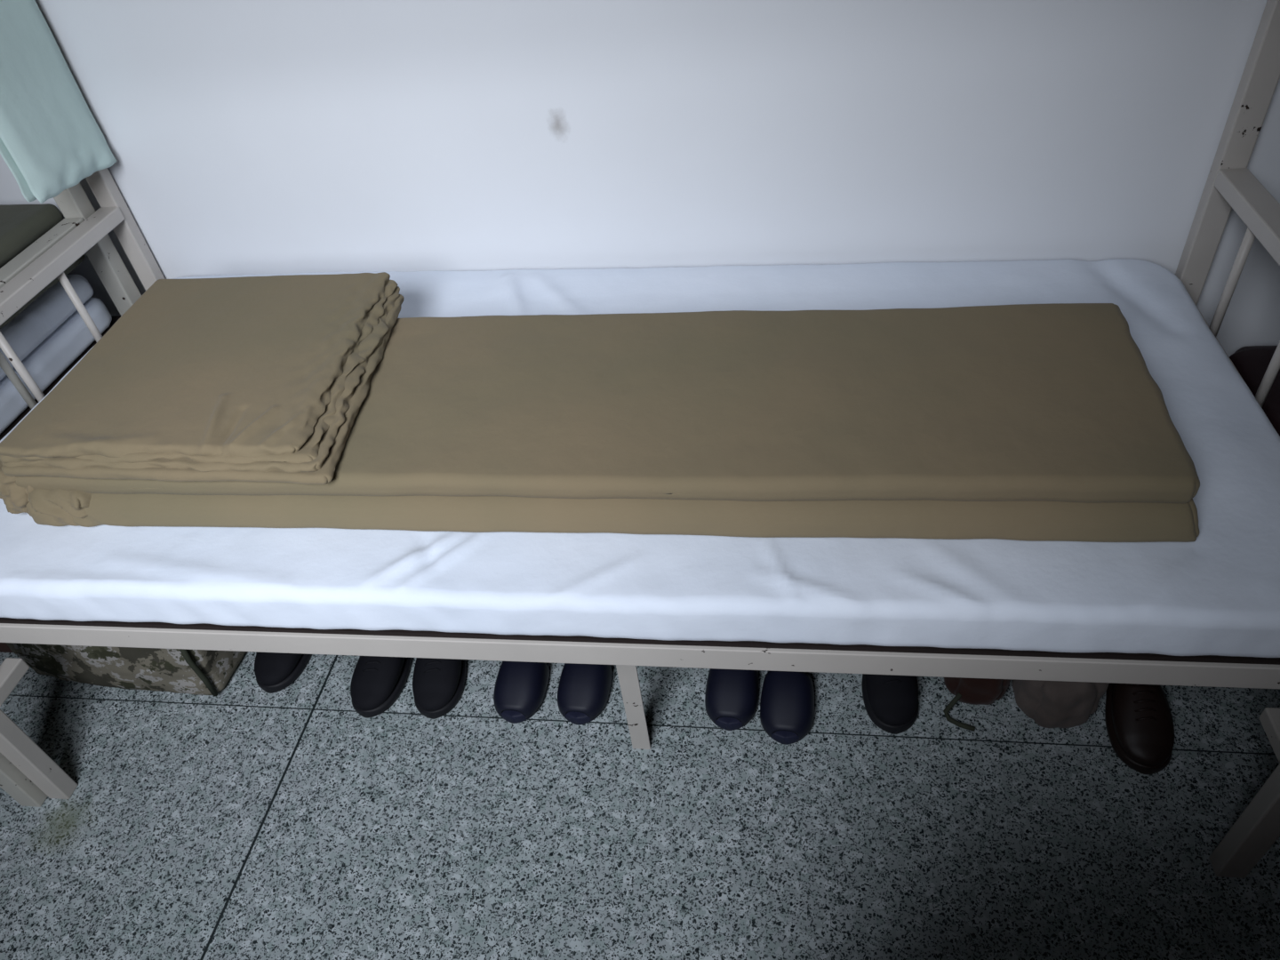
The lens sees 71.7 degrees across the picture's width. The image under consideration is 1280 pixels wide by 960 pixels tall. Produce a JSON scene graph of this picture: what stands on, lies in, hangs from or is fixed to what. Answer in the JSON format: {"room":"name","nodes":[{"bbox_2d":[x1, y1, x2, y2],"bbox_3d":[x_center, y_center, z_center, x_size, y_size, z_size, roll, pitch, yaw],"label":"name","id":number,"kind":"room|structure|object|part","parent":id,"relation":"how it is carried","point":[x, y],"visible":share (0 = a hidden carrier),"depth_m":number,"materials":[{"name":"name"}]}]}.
{"room":"dormitory","nodes":[
{"label":"dormitory","id":0,"kind":"room"},
{"bbox_2d":[0,651,1279,959],"bbox_3d":[-0.163,0.828,1.552,7.200,0.100,3.100,0,43,9],"label":"floor","id":1,"kind":"structure","parent":0,"point":[245,821],"depth_m":1.65,"materials":[{"name":"stone"}]},
{"bbox_2d":[0,642,12,652],"bbox_3d":[-1.625,0.197,2.167,0.415,0.309,0.349,0,43,9],"label":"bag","id":2,"kind":"object","parent":1,"relation":"on","point":[4,647],"visible":0.02,"depth_m":2.10,"materials":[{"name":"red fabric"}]},
{"bbox_2d":[0,182,141,807],"bbox_3d":[-2.360,-0.401,1.689,2.252,1.980,1.002,0,43,9],"label":"bunk bed","id":3,"kind":"object","parent":1,"relation":"on","point":[74,204],"visible":0.29,"depth_m":1.86,"materials":[{"name":"grey paint"}]},
{"bbox_3d":[-1.338,-0.070,1.166,0.068,1.980,0.034,0,43,9],"label":"post","id":4,"kind":"part","parent":3,"relation":"part of","materials":[{"name":"beige metal"}]},
{"bbox_3d":[-1.259,-0.260,1.591,0.046,0.030,0.859,0,43,9],"label":"head rail","id":5,"kind":"part","parent":3,"relation":"part of","materials":[{"name":"beige metal"}]},
{"bbox_2d":[0,297,111,433],"bbox_3d":[-2.311,-0.130,1.922,2.115,0.068,0.926,0,43,9],"label":"mattress","id":6,"kind":"object","parent":3,"relation":"on","point":[61,348],"visible":0.56,"depth_m":1.89,"materials":[{"name":"white fabric"}]},
{"bbox_2d":[0,274,93,380],"bbox_3d":[-1.603,-0.234,1.816,0.665,0.077,0.724,0,43,9],"label":"pillow","id":7,"kind":"object","parent":6,"relation":"on","point":[52,308],"visible":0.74,"depth_m":1.88,"materials":[{"name":"white fabric"}]},
{"bbox_2d":[0,203,84,328],"bbox_3d":[-1.625,-0.385,1.817,0.734,0.144,0.545,0,43,9],"label":"quilt","id":8,"kind":"object","parent":7,"relation":"on","point":[20,225],"visible":0.48,"depth_m":1.84,"materials":[{"name":"green fabric"}]},
{"bbox_3d":[-1.222,-0.676,1.817,0.046,1.980,0.042,0,43,9],"label":"post","id":9,"kind":"part","parent":3,"relation":"part of","materials":[{"name":"beige metal"}]},
{"bbox_2d":[5,642,246,696],"bbox_3d":[-1.151,0.261,2.043,0.521,0.283,0.407,0,43,9],"label":"camouflage bag","id":10,"kind":"object","parent":1,"relation":"on","point":[197,672],"visible":0.22,"depth_m":1.92,"materials":[{"name":"multicoloured fabric"}]},
{"bbox_2d":[254,651,311,693],"bbox_3d":[-0.802,0.346,2.035,0.108,0.096,0.274,3,43,12],"label":"shoe","id":11,"kind":"object","parent":1,"relation":"on","point":[274,672],"visible":0.37,"depth_m":1.96,"materials":[{"name":"black leather"}]},
{"bbox_2d":[350,656,412,718],"bbox_3d":[-0.560,0.381,1.959,0.108,0.096,0.274,4,43,13],"label":"shoe","id":12,"kind":"object","parent":1,"relation":"on","point":[377,682],"visible":0.52,"depth_m":1.90,"materials":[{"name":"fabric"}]},
{"bbox_2d":[412,657,466,719],"bbox_3d":[-0.435,0.378,1.943,0.108,0.096,0.274,-3,42,6],"label":"shoe","id":13,"kind":"object","parent":1,"relation":"on","point":[438,684],"visible":0.44,"depth_m":1.88,"materials":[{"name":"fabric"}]},
{"bbox_2d":[493,661,549,723],"bbox_3d":[-0.247,0.389,1.917,0.108,0.076,0.269,2,43,10],"label":"slipper","id":14,"kind":"object","parent":1,"relation":"on","point":[520,688],"visible":0.7,"depth_m":1.85,"materials":[{"name":"blue plastic"}]},
{"bbox_2d":[557,663,612,725],"bbox_3d":[-0.110,0.386,1.898,0.108,0.076,0.269,2,43,11],"label":"slipper","id":15,"kind":"object","parent":1,"relation":"on","point":[583,691],"visible":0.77,"depth_m":1.83,"materials":[{"name":"blue plastic"}]},
{"bbox_2d":[0,0,1279,878],"bbox_3d":[-0.140,-0.391,1.336,2.276,1.980,0.955,0,43,9],"label":"bunk bed","id":16,"kind":"object","parent":1,"relation":"on","point":[1229,184],"visible":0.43,"depth_m":1.36,"materials":[{"name":"beige paint"}]},
{"bbox_3d":[-1.284,-0.083,1.173,0.068,1.980,0.034,0,43,9],"label":"post","id":17,"kind":"part","parent":16,"relation":"part of","materials":[{"name":"beige metal"}]},
{"bbox_2d":[0,0,117,203],"bbox_3d":[-1.183,-0.797,1.597,0.093,0.566,0.252,0,43,9],"label":"hanging cloth","id":18,"kind":"object","parent":16,"relation":"hanging from","point":[51,140],"visible":1,"depth_m":1.67,"materials":[{"name":"teal fabric"}]},
{"bbox_3d":[-1.204,-0.282,1.611,0.046,0.030,0.891,0,43,9],"label":"head rail","id":19,"kind":"part","parent":16,"relation":"part of","materials":[{"name":"beige metal"}]},
{"bbox_3d":[-1.168,-0.707,1.843,0.042,1.980,0.030,0,43,9],"label":"post","id":20,"kind":"part","parent":16,"relation":"part of","materials":[{"name":"beige metal"}]},
{"bbox_3d":[-0.022,0.331,1.606,0.036,0.530,0.033,0,43,9],"label":"leg","id":21,"kind":"part","parent":16,"relation":"part of","materials":[{"name":"beige paint"}]},
{"bbox_3d":[-0.139,0.243,1.283,2.162,0.044,0.022,0,43,9],"label":"rail","id":22,"kind":"part","parent":16,"relation":"part of","materials":[{"name":"grey metal"}]},
{"bbox_3d":[1.006,-0.647,1.441,0.046,1.980,0.030,0,43,9],"label":"post","id":23,"kind":"part","parent":16,"relation":"part of","materials":[{"name":"beige metal"}]},
{"bbox_3d":[1.001,-0.044,1.423,0.046,0.044,0.812,0,43,9],"label":"rail","id":24,"kind":"part","parent":16,"relation":"part of","materials":[{"name":"beige metal"}]},
{"bbox_3d":[0.896,-0.076,0.829,0.068,1.980,0.034,0,43,9],"label":"post","id":25,"kind":"part","parent":16,"relation":"part of","materials":[{"name":"beige metal"}]},
{"bbox_3d":[0.973,-0.250,1.236,0.046,0.030,0.812,0,43,9],"label":"head rail","id":26,"kind":"part","parent":16,"relation":"part of","materials":[{"name":"beige metal"}]},
{"bbox_3d":[-0.105,-0.110,1.572,2.110,0.062,0.903,0,43,9],"label":"mattress","id":27,"kind":"object","parent":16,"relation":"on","visible":0},
{"bbox_2d":[0,258,1279,657],"bbox_3d":[-0.100,-0.126,1.556,2.148,0.092,0.941,0,43,9],"label":"sheet","id":28,"kind":"object","parent":27,"relation":"on","point":[1218,593],"visible":0.48,"depth_m":1.25,"materials":[{"name":"white fabric"}]},
{"bbox_2d":[0,272,1199,542],"bbox_3d":[-0.139,-0.153,1.435,1.799,0.150,0.562,0,43,9],"label":"quilt","id":29,"kind":"object","parent":28,"relation":"on","point":[294,401],"visible":1,"depth_m":1.32,"materials":[{"name":"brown fabric"}]},
{"bbox_2d":[704,668,759,730],"bbox_3d":[0.197,0.385,1.852,0.108,0.076,0.269,2,43,11],"label":"slipper","id":30,"kind":"object","parent":1,"relation":"on","point":[732,695],"visible":0.69,"depth_m":1.78,"materials":[{"name":"blue plastic"}]},
{"bbox_2d":[760,670,814,744],"bbox_3d":[0.305,0.403,1.817,0.108,0.076,0.269,2,43,11],"label":"slipper","id":31,"kind":"object","parent":1,"relation":"on","point":[787,703],"visible":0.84,"depth_m":1.75,"materials":[{"name":"blue plastic"}]},
{"bbox_2d":[861,673,918,734],"bbox_3d":[0.504,0.370,1.806,0.108,0.096,0.274,-2,42,7],"label":"shoe","id":32,"kind":"object","parent":1,"relation":"on","point":[891,702],"visible":0.45,"depth_m":1.74,"materials":[{"name":"fabric"}]},
{"bbox_2d":[943,677,1011,731],"bbox_3d":[0.680,0.295,1.780,0.152,0.207,0.359,0,43,9],"label":"bag","id":33,"kind":"object","parent":1,"relation":"on","point":[969,691],"visible":0.16,"depth_m":1.72,"materials":[{"name":"fabric"}]},
{"bbox_2d":[1011,679,1109,727],"bbox_3d":[0.815,0.306,1.750,0.161,0.202,0.347,0,43,9],"label":"canvas bag","id":34,"kind":"object","parent":1,"relation":"on","point":[1051,704],"visible":0.16,"depth_m":1.64,"materials":[{"name":"grey fabric"}]},
{"bbox_2d":[1104,682,1174,775],"bbox_3d":[0.949,0.413,1.691,0.108,0.096,0.274,3,43,12],"label":"shoe","id":35,"kind":"object","parent":1,"relation":"on","point":[1139,718],"visible":0.62,"depth_m":1.64,"materials":[{"name":"brown leather"}]},
{"bbox_2d":[1229,345,1279,436],"bbox_3d":[1.366,0.016,1.729,0.440,0.544,0.374,0,43,9],"label":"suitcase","id":36,"kind":"object","parent":1,"relation":"on","point":[1252,363],"visible":0.14,"depth_m":1.67,"materials":[{"name":"black leather"}]},
{"bbox_2d":[0,0,1279,357],"bbox_3d":[-0.174,-1.102,1.437,7.211,2.900,0.200,2,43,10],"label":"wall","id":37,"kind":"structure","parent":0,"point":[244,137],"depth_m":1.67,"materials":[{"name":"white paint"}]}
]}

